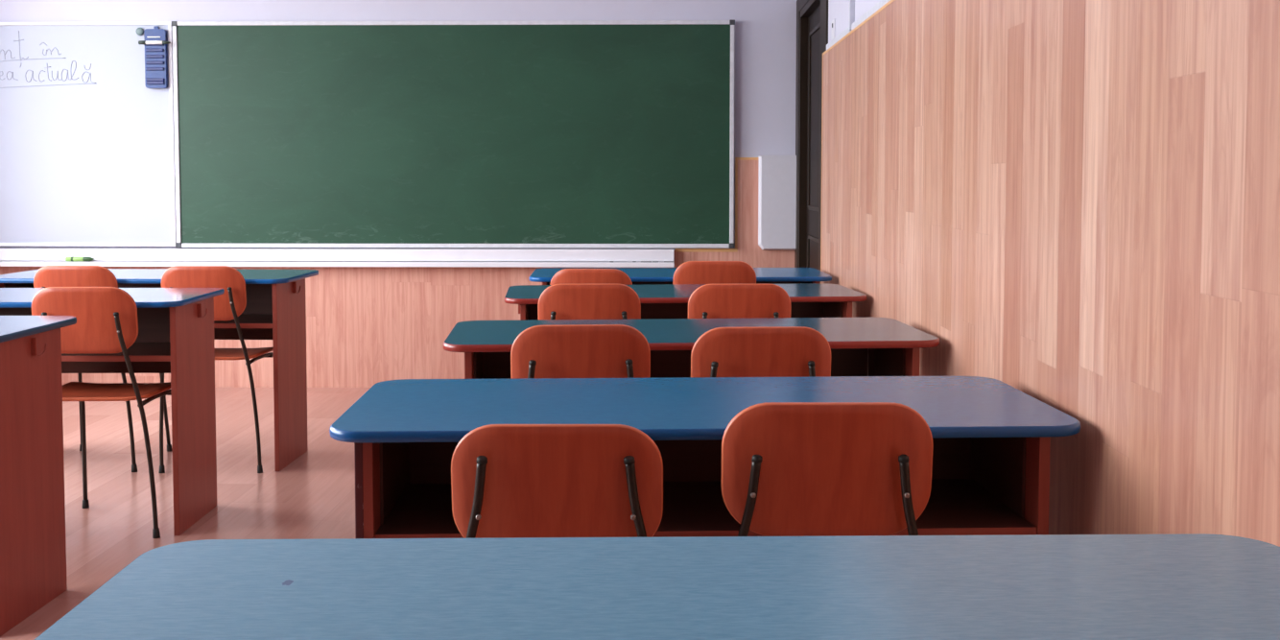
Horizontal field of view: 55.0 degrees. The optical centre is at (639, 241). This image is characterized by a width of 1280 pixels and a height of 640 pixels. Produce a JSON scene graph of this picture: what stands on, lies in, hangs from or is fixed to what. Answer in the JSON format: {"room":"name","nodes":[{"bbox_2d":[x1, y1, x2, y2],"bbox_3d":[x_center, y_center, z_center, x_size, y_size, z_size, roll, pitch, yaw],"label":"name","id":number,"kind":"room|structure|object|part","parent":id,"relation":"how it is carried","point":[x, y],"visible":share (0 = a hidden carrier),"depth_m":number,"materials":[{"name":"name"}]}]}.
{"room":"classroom","nodes":[
{"label":"classroom","id":0,"kind":"room"},
{"bbox_2d":[0,387,370,639],"bbox_3d":[-1.631,1.161,0.653,5.115,0.100,12.520,0,3,1],"label":"floor","id":1,"kind":"structure","parent":0,"point":[312,497],"depth_m":4.53,"materials":[{"name":"laminate"}]},
{"bbox_2d":[0,315,76,636],"bbox_3d":[-2.179,0.598,3.248,1.214,0.754,0.502,0,3,1],"label":"school desk","id":2,"kind":"object","parent":1,"relation":"on","point":[33,542],"visible":1,"depth_m":3.22,"materials":[{"name":"blue laminate"}]},
{"bbox_2d":[31,286,171,538],"bbox_3d":[-1.733,0.531,4.026,0.404,0.807,0.456,0,3,-1],"label":"chair","id":3,"kind":"object","parent":1,"relation":"on","point":[106,317],"visible":0.63,"depth_m":3.82,"materials":[{"name":"red wood"}]},
{"bbox_3d":[-1.898,0.713,4.054,0.029,0.441,0.403,0,3,-5],"label":"leg","id":4,"kind":"part","parent":3,"relation":"part of","materials":[{"name":"black metal"}]},
{"bbox_3d":[-1.728,0.244,3.815,0.322,0.211,0.047,0,3,-1],"label":"backrest","id":5,"kind":"part","parent":3,"relation":"part of","materials":[{"name":"red wood"}]},
{"bbox_3d":[-1.733,0.491,4.030,0.372,0.030,0.360,0,3,-1],"label":"seat","id":6,"kind":"part","parent":3,"relation":"part of","materials":[{"name":"red wood"}]},
{"bbox_3d":[-1.575,0.582,3.848,0.125,0.724,0.022,-3,4,-44],"label":"leg","id":7,"kind":"part","parent":3,"relation":"part of","materials":[{"name":"black metal"}]},
{"bbox_3d":[-1.569,0.713,4.062,0.029,0.441,0.403,0,3,2],"label":"leg","id":8,"kind":"part","parent":3,"relation":"part of","materials":[{"name":"black metal"}]},
{"bbox_2d":[33,265,172,472],"bbox_3d":[-2.157,0.484,4.908,0.404,0.809,0.456,0,3,1],"label":"chair","id":9,"kind":"object","parent":1,"relation":"on","point":[46,276],"visible":0.2,"depth_m":4.68,"materials":[{"name":"red wood"}]},
{"bbox_3d":[-2.161,0.196,4.697,0.322,0.211,0.047,0,3,1],"label":"backrest","id":10,"kind":"part","parent":9,"relation":"part of","materials":[{"name":"red wood"}]},
{"bbox_3d":[-2.321,0.667,4.944,0.029,0.441,0.403,0,3,-2],"label":"leg","id":11,"kind":"part","parent":9,"relation":"part of","materials":[{"name":"black metal"}]},
{"bbox_3d":[-2.007,0.536,4.723,0.125,0.724,0.022,-3,4,-42],"label":"leg","id":12,"kind":"part","parent":9,"relation":"part of","materials":[{"name":"black metal"}]},
{"bbox_3d":[-1.991,0.667,4.938,0.029,0.441,0.403,0,3,5],"label":"leg","id":13,"kind":"part","parent":9,"relation":"part of","materials":[{"name":"black metal"}]},
{"bbox_2d":[0,287,224,535],"bbox_3d":[-2.060,0.552,4.115,1.214,0.754,0.502,0,3,0],"label":"school desk","id":14,"kind":"object","parent":1,"relation":"on","point":[176,336],"visible":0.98,"depth_m":4.08,"materials":[{"name":"blue laminate"}]},
{"bbox_3d":[-2.061,0.320,4.244,1.135,0.267,0.018,0,3,0],"label":"panel","id":15,"kind":"part","parent":14,"relation":"part of","materials":[{"name":"brown wood"}]},
{"bbox_2d":[61,342,170,355],"bbox_3d":[-2.060,0.363,4.064,1.135,0.018,0.322,0,3,0],"label":"shelf","id":16,"kind":"object","parent":14,"relation":"attached to","point":[137,348],"depth_m":4.00,"materials":[{"name":"brown wood"}]},
{"bbox_3d":[-1.483,0.563,4.089,0.018,0.736,0.360,0,3,0],"label":"panel","id":17,"kind":"part","parent":14,"relation":"part of","materials":[{"name":"red wood"}]},
{"bbox_2d":[0,268,318,471],"bbox_3d":[-1.961,0.506,4.997,1.214,0.754,0.502,0,3,2],"label":"school desk","id":18,"kind":"object","parent":1,"relation":"on","point":[275,308],"visible":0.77,"depth_m":4.94,"materials":[{"name":"blue laminate"}]},
{"bbox_3d":[-1.956,0.274,5.126,1.091,0.267,0.018,0,3,2],"label":"panel","id":19,"kind":"part","parent":18,"relation":"part of","materials":[{"name":"brown wood"}]},
{"bbox_2d":[213,313,272,323],"bbox_3d":[-1.963,0.317,4.946,1.091,0.018,0.322,0,3,2],"label":"shelf","id":20,"kind":"object","parent":18,"relation":"attached to","point":[243,318],"depth_m":4.92,"materials":[{"name":"brown wood"}]},
{"bbox_3d":[-1.408,0.518,4.947,0.018,0.736,0.360,0,3,2],"label":"panel","id":21,"kind":"part","parent":18,"relation":"part of","materials":[{"name":"red wood"}]},
{"bbox_2d":[158,265,273,473],"bbox_3d":[-1.665,0.485,4.888,0.404,0.809,0.456,0,3,0],"label":"chair","id":22,"kind":"object","parent":1,"relation":"on","point":[229,305],"visible":0.56,"depth_m":4.68,"materials":[{"name":"red wood"}]},
{"bbox_3d":[-1.818,0.537,4.707,0.125,0.724,0.022,3,4,43],"label":"leg","id":23,"kind":"part","parent":22,"relation":"part of","materials":[{"name":"black metal"}]},
{"bbox_3d":[-1.665,0.197,4.678,0.322,0.211,0.047,0,3,0],"label":"backrest","id":24,"kind":"part","parent":22,"relation":"part of","materials":[{"name":"red wood"}]},
{"bbox_3d":[-1.665,0.446,4.893,0.372,0.030,0.360,0,3,0],"label":"seat","id":25,"kind":"part","parent":22,"relation":"part of","materials":[{"name":"red wood"}]},
{"bbox_3d":[-1.512,0.537,4.706,0.125,0.724,0.022,-3,4,-43],"label":"leg","id":26,"kind":"part","parent":22,"relation":"part of","materials":[{"name":"black metal"}]},
{"bbox_3d":[-1.500,0.668,4.921,0.029,0.441,0.403,0,3,4],"label":"leg","id":27,"kind":"part","parent":22,"relation":"part of","materials":[{"name":"black metal"}]},
{"bbox_2d":[450,424,663,538],"bbox_3d":[-0.126,0.649,2.069,0.404,0.776,0.456,0,3,0],"label":"chair","id":28,"kind":"object","parent":1,"relation":"on","point":[508,480],"visible":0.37,"depth_m":1.85,"materials":[{"name":"red wood"}]},
{"bbox_3d":[-0.279,0.685,1.887,0.125,0.724,0.022,3,4,43],"label":"leg","id":29,"kind":"part","parent":28,"relation":"part of","materials":[{"name":"black metal"}]},
{"bbox_3d":[0.027,0.685,1.886,0.125,0.724,0.022,-3,4,-43],"label":"leg","id":30,"kind":"part","parent":28,"relation":"part of","materials":[{"name":"black metal"}]},
{"bbox_2d":[510,324,650,379],"bbox_3d":[-0.148,0.582,3.036,0.404,0.809,0.456,0,3,-3],"label":"chair","id":31,"kind":"object","parent":1,"relation":"on","point":[554,350],"visible":0.2,"depth_m":2.81,"materials":[{"name":"red wood"}]},
{"bbox_3d":[-0.289,0.635,2.846,0.125,0.724,0.022,2,4,39],"label":"leg","id":32,"kind":"part","parent":31,"relation":"part of","materials":[{"name":"black metal"}]},
{"bbox_3d":[0.016,0.634,2.864,0.022,0.724,0.125,3,4,44],"label":"leg","id":33,"kind":"part","parent":31,"relation":"part of","materials":[{"name":"black metal"}]},
{"bbox_2d":[537,284,640,319],"bbox_3d":[-0.162,0.526,4.050,0.404,0.815,0.456,0,3,-1],"label":"chair","id":34,"kind":"object","parent":1,"relation":"on","point":[557,301],"visible":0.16,"depth_m":3.82,"materials":[{"name":"red wood"}]},
{"bbox_2d":[550,268,632,284],"bbox_3d":[-0.176,0.489,4.990,0.404,0.791,0.456,0,3,4],"label":"chair","id":35,"kind":"object","parent":1,"relation":"on","point":[566,275],"visible":0.02,"depth_m":4.75,"materials":[{"name":"red wood"}]},
{"bbox_2d":[33,533,1279,639],"bbox_3d":[0.085,0.711,1.122,1.214,0.750,0.502,0,3,-1],"label":"school desk","id":36,"kind":"object","parent":1,"relation":"on","point":[1172,586],"visible":1,"depth_m":1.17,"materials":[{"name":"blue laminate"}]},
{"bbox_2d":[529,267,831,284],"bbox_3d":[0.160,0.501,5.126,1.214,0.750,0.502,0,3,-1],"label":"school desk","id":37,"kind":"object","parent":1,"relation":"on","point":[637,275],"visible":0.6,"depth_m":5.02,"materials":[{"name":"blue laminate"}]},
{"bbox_3d":[0.156,0.271,5.255,1.071,0.267,0.018,0,3,-1],"label":"panel","id":38,"kind":"part","parent":37,"relation":"part of","materials":[{"name":"brown wood"}]},
{"bbox_2d":[503,283,867,320],"bbox_3d":[0.144,0.545,4.302,1.214,0.750,0.502,0,3,-4],"label":"school desk","id":39,"kind":"object","parent":1,"relation":"on","point":[818,299],"visible":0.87,"depth_m":4.31,"materials":[{"name":"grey laminate"}]},
{"bbox_3d":[-0.398,0.557,4.234,0.018,0.732,0.360,0,3,-4],"label":"panel","id":40,"kind":"part","parent":39,"relation":"part of","materials":[{"name":"red wood"}]},
{"bbox_3d":[0.134,0.314,4.431,1.071,0.267,0.018,0,3,-4],"label":"panel","id":41,"kind":"part","parent":39,"relation":"part of","materials":[{"name":"brown wood"}]},
{"bbox_3d":[0.690,0.553,4.312,0.018,0.732,0.360,0,3,-4],"label":"panel","id":42,"kind":"part","parent":39,"relation":"part of","materials":[{"name":"red wood"}]},
{"bbox_2d":[442,317,939,379],"bbox_3d":[0.119,0.602,3.199,1.214,0.750,0.502,0,3,-4],"label":"school desk","id":43,"kind":"object","parent":1,"relation":"on","point":[860,346],"visible":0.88,"depth_m":3.23,"materials":[{"name":"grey laminate"}]},
{"bbox_3d":[-0.423,0.615,3.133,0.018,0.732,0.360,0,3,-4],"label":"panel","id":44,"kind":"part","parent":43,"relation":"part of","materials":[{"name":"red wood"}]},
{"bbox_3d":[0.109,0.372,3.328,1.071,0.267,0.018,0,3,-4],"label":"panel","id":45,"kind":"part","parent":43,"relation":"part of","materials":[{"name":"brown wood"}]},
{"bbox_3d":[0.664,0.611,3.207,0.018,0.732,0.360,0,3,-4],"label":"panel","id":46,"kind":"part","parent":43,"relation":"part of","materials":[{"name":"red wood"}]},
{"bbox_2d":[329,376,1080,538],"bbox_3d":[0.103,0.655,2.196,1.214,0.750,0.502,0,3,-2],"label":"school desk","id":47,"kind":"object","parent":1,"relation":"on","point":[990,472],"visible":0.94,"depth_m":2.13,"materials":[{"name":"blue laminate"}]},
{"bbox_3d":[-0.440,0.667,2.145,0.018,0.732,0.360,0,3,-2],"label":"panel","id":48,"kind":"part","parent":47,"relation":"part of","materials":[{"name":"red wood"}]},
{"bbox_3d":[0.098,0.424,2.325,1.071,0.267,0.018,0,3,-2],"label":"panel","id":49,"kind":"part","parent":47,"relation":"part of","materials":[{"name":"brown wood"}]},
{"bbox_2d":[375,478,1035,534],"bbox_3d":[0.105,0.467,2.145,1.071,0.018,0.322,0,3,-2],"label":"shelf","id":50,"kind":"object","parent":47,"relation":"attached to","point":[420,506],"depth_m":2.10,"materials":[{"name":"brown wood"}]},
{"bbox_3d":[0.649,0.664,2.187,0.018,0.732,0.360,0,3,-2],"label":"panel","id":51,"kind":"part","parent":47,"relation":"part of","materials":[{"name":"red wood"}]},
{"bbox_2d":[673,260,756,284],"bbox_3d":[0.287,0.474,4.970,0.404,0.823,0.456,0,3,-1],"label":"chair","id":52,"kind":"object","parent":1,"relation":"on","point":[690,272],"visible":0.12,"depth_m":4.74,"materials":[{"name":"red wood"}]},
{"bbox_2d":[687,284,791,318],"bbox_3d":[0.307,0.526,4.027,0.404,0.817,0.456,0,3,-1],"label":"chair","id":53,"kind":"object","parent":1,"relation":"on","point":[708,300],"visible":0.15,"depth_m":3.80,"materials":[{"name":"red wood"}]},
{"bbox_2d":[690,326,830,377],"bbox_3d":[0.270,0.584,3.013,0.404,0.807,0.456,0,3,-2],"label":"chair","id":54,"kind":"object","parent":1,"relation":"on","point":[758,351],"visible":0.23,"depth_m":2.79,"materials":[{"name":"red wood"}]},
{"bbox_3d":[0.124,0.636,2.825,0.125,0.724,0.022,3,4,40],"label":"leg","id":55,"kind":"part","parent":54,"relation":"part of","materials":[{"name":"black metal"}]},
{"bbox_3d":[0.430,0.635,2.838,0.022,0.724,0.125,3,4,45],"label":"leg","id":56,"kind":"part","parent":54,"relation":"part of","materials":[{"name":"black metal"}]},
{"bbox_2d":[721,402,933,536],"bbox_3d":[0.286,0.633,2.077,0.404,0.807,0.456,0,3,0],"label":"chair","id":57,"kind":"object","parent":1,"relation":"on","point":[789,468],"visible":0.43,"depth_m":1.86,"materials":[{"name":"red wood"}]},
{"bbox_3d":[0.132,0.684,1.896,0.125,0.724,0.022,3,4,43],"label":"leg","id":58,"kind":"part","parent":57,"relation":"part of","materials":[{"name":"black metal"}]},
{"bbox_3d":[0.439,0.684,1.895,0.125,0.724,0.022,-3,4,-43],"label":"leg","id":59,"kind":"part","parent":57,"relation":"part of","materials":[{"name":"black metal"}]},
{"bbox_2d":[0,0,796,387],"bbox_3d":[-1.513,-0.758,6.713,5.115,3.100,0.214,0,3,1],"label":"wall","id":60,"kind":"structure","parent":0,"point":[367,326],"depth_m":6.62,"materials":[{"name":"paint"}]},
{"bbox_2d":[0,22,176,246],"bbox_3d":[-3.156,-0.579,6.640,1.294,1.205,0.040,0,3,1],"label":"whiteboard","id":61,"kind":"object","parent":60,"relation":"attached to","point":[87,150],"visible":1,"depth_m":6.62,"materials":[{"name":"plastic"}]},
{"bbox_2d":[135,27,143,35],"bbox_3d":[-2.681,-1.127,6.583,0.044,0.044,0.014,0,3,1],"label":"magnet","id":62,"kind":"object","parent":61,"relation":"attached to","point":[139,31],"visible":1,"depth_m":6.58},
{"bbox_2d":[143,25,167,88],"bbox_3d":[-2.591,-0.989,6.575,0.116,0.330,0.036,0,3,1],"label":"pen holder","id":63,"kind":"object","parent":61,"relation":"hanging from","point":[155,55],"visible":1,"depth_m":6.56,"materials":[{"name":"blue plastic"}]},
{"bbox_2d":[138,40,170,44],"bbox_3d":[-2.586,-1.062,6.543,0.170,0.022,0.021,0,3,1],"label":"marker pen","id":64,"kind":"object","parent":63,"relation":"attached to","point":[139,41],"visible":1,"depth_m":6.54,"materials":[{"name":"white plastic"}]},
{"bbox_2d":[0,248,674,267],"bbox_3d":[-1.826,0.086,6.612,4.021,0.094,0.085,0,3,1],"label":"ledge","id":65,"kind":"object","parent":60,"relation":"attached to","point":[9,257],"visible":1,"depth_m":6.59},
{"bbox_2d":[65,257,94,261],"bbox_3d":[-3.015,0.093,6.610,0.148,0.026,0.026,0,3,1],"label":"marker pen","id":66,"kind":"object","parent":65,"relation":"on","point":[72,259],"visible":1,"depth_m":6.60,"materials":[{"name":"green plastic"}]},
{"bbox_2d":[171,19,734,248],"bbox_3d":[-1.001,-0.574,6.596,3.012,1.216,0.045,0,3,1],"label":"chalkboard","id":67,"kind":"object","parent":60,"relation":"attached to","point":[507,133],"visible":1,"depth_m":6.58,"materials":[{"name":"metal"}]},
{"bbox_3d":[0.516,-0.200,6.603,0.650,0.508,0.014,0,3,1],"label":"edge trim","id":68,"kind":"part","parent":60,"relation":"part of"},
{"bbox_2d":[758,155,796,249],"bbox_3d":[0.733,-0.210,6.571,0.198,0.505,0.041,0,3,1],"label":"panel","id":69,"kind":"object","parent":60,"relation":"attached to","point":[776,174],"visible":1,"depth_m":6.55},
{"bbox_2d":[820,0,1279,546],"bbox_3d":[0.818,-0.434,0.522,0.216,3.100,12.120,0,3,1],"label":"wall","id":70,"kind":"structure","parent":0,"point":[1079,200],"depth_m":2.02,"materials":[{"name":"wood"}]},
{"bbox_2d":[794,0,828,283],"bbox_3d":[0.886,-0.212,5.990,0.129,2.085,1.218,0,3,1],"label":"door","id":71,"kind":"structure","parent":70,"relation":"in","point":[812,15],"depth_m":6.28,"materials":[{"name":"brown paint"}]},
{"bbox_3d":[0.862,-0.187,6.033,0.010,1.730,0.580,0,3,1],"label":"panel moulding","id":72,"kind":"part","parent":71,"relation":"part of","materials":[{"name":"brown wood"}]},
{"bbox_2d":[830,19,835,40],"bbox_3d":[0.812,-0.893,5.166,0.007,0.080,0.090,0,3,1],"label":"wall switch","id":73,"kind":"object","parent":70,"relation":"attached to","point":[834,20],"visible":0.87,"depth_m":5.15,"materials":[{"name":"white plastic"}]},
{"bbox_2d":[848,0,854,30],"bbox_3d":[0.793,-1.493,4.574,0.022,1.404,0.030,0,3,1],"label":"cable trunking","id":74,"kind":"object","parent":70,"relation":"attached to","point":[851,14],"visible":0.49,"depth_m":4.60,"materials":[{"name":"white plastic"}]},
{"bbox_3d":[0.707,0.300,-0.013,0.016,1.690,10.970,0,3,1],"label":"edge trim","id":75,"kind":"part","parent":70,"relation":"part of","materials":[{"name":"brown wood"}]},
{"bbox_2d":[826,0,890,49],"bbox_3d":[0.707,-0.555,-0.108,0.013,0.028,10.870,0,3,1],"label":"trim","id":76,"kind":"structure","parent":70,"relation":"attached to","point":[881,3],"depth_m":4.41,"materials":[{"name":"white plastic"}]}
]}

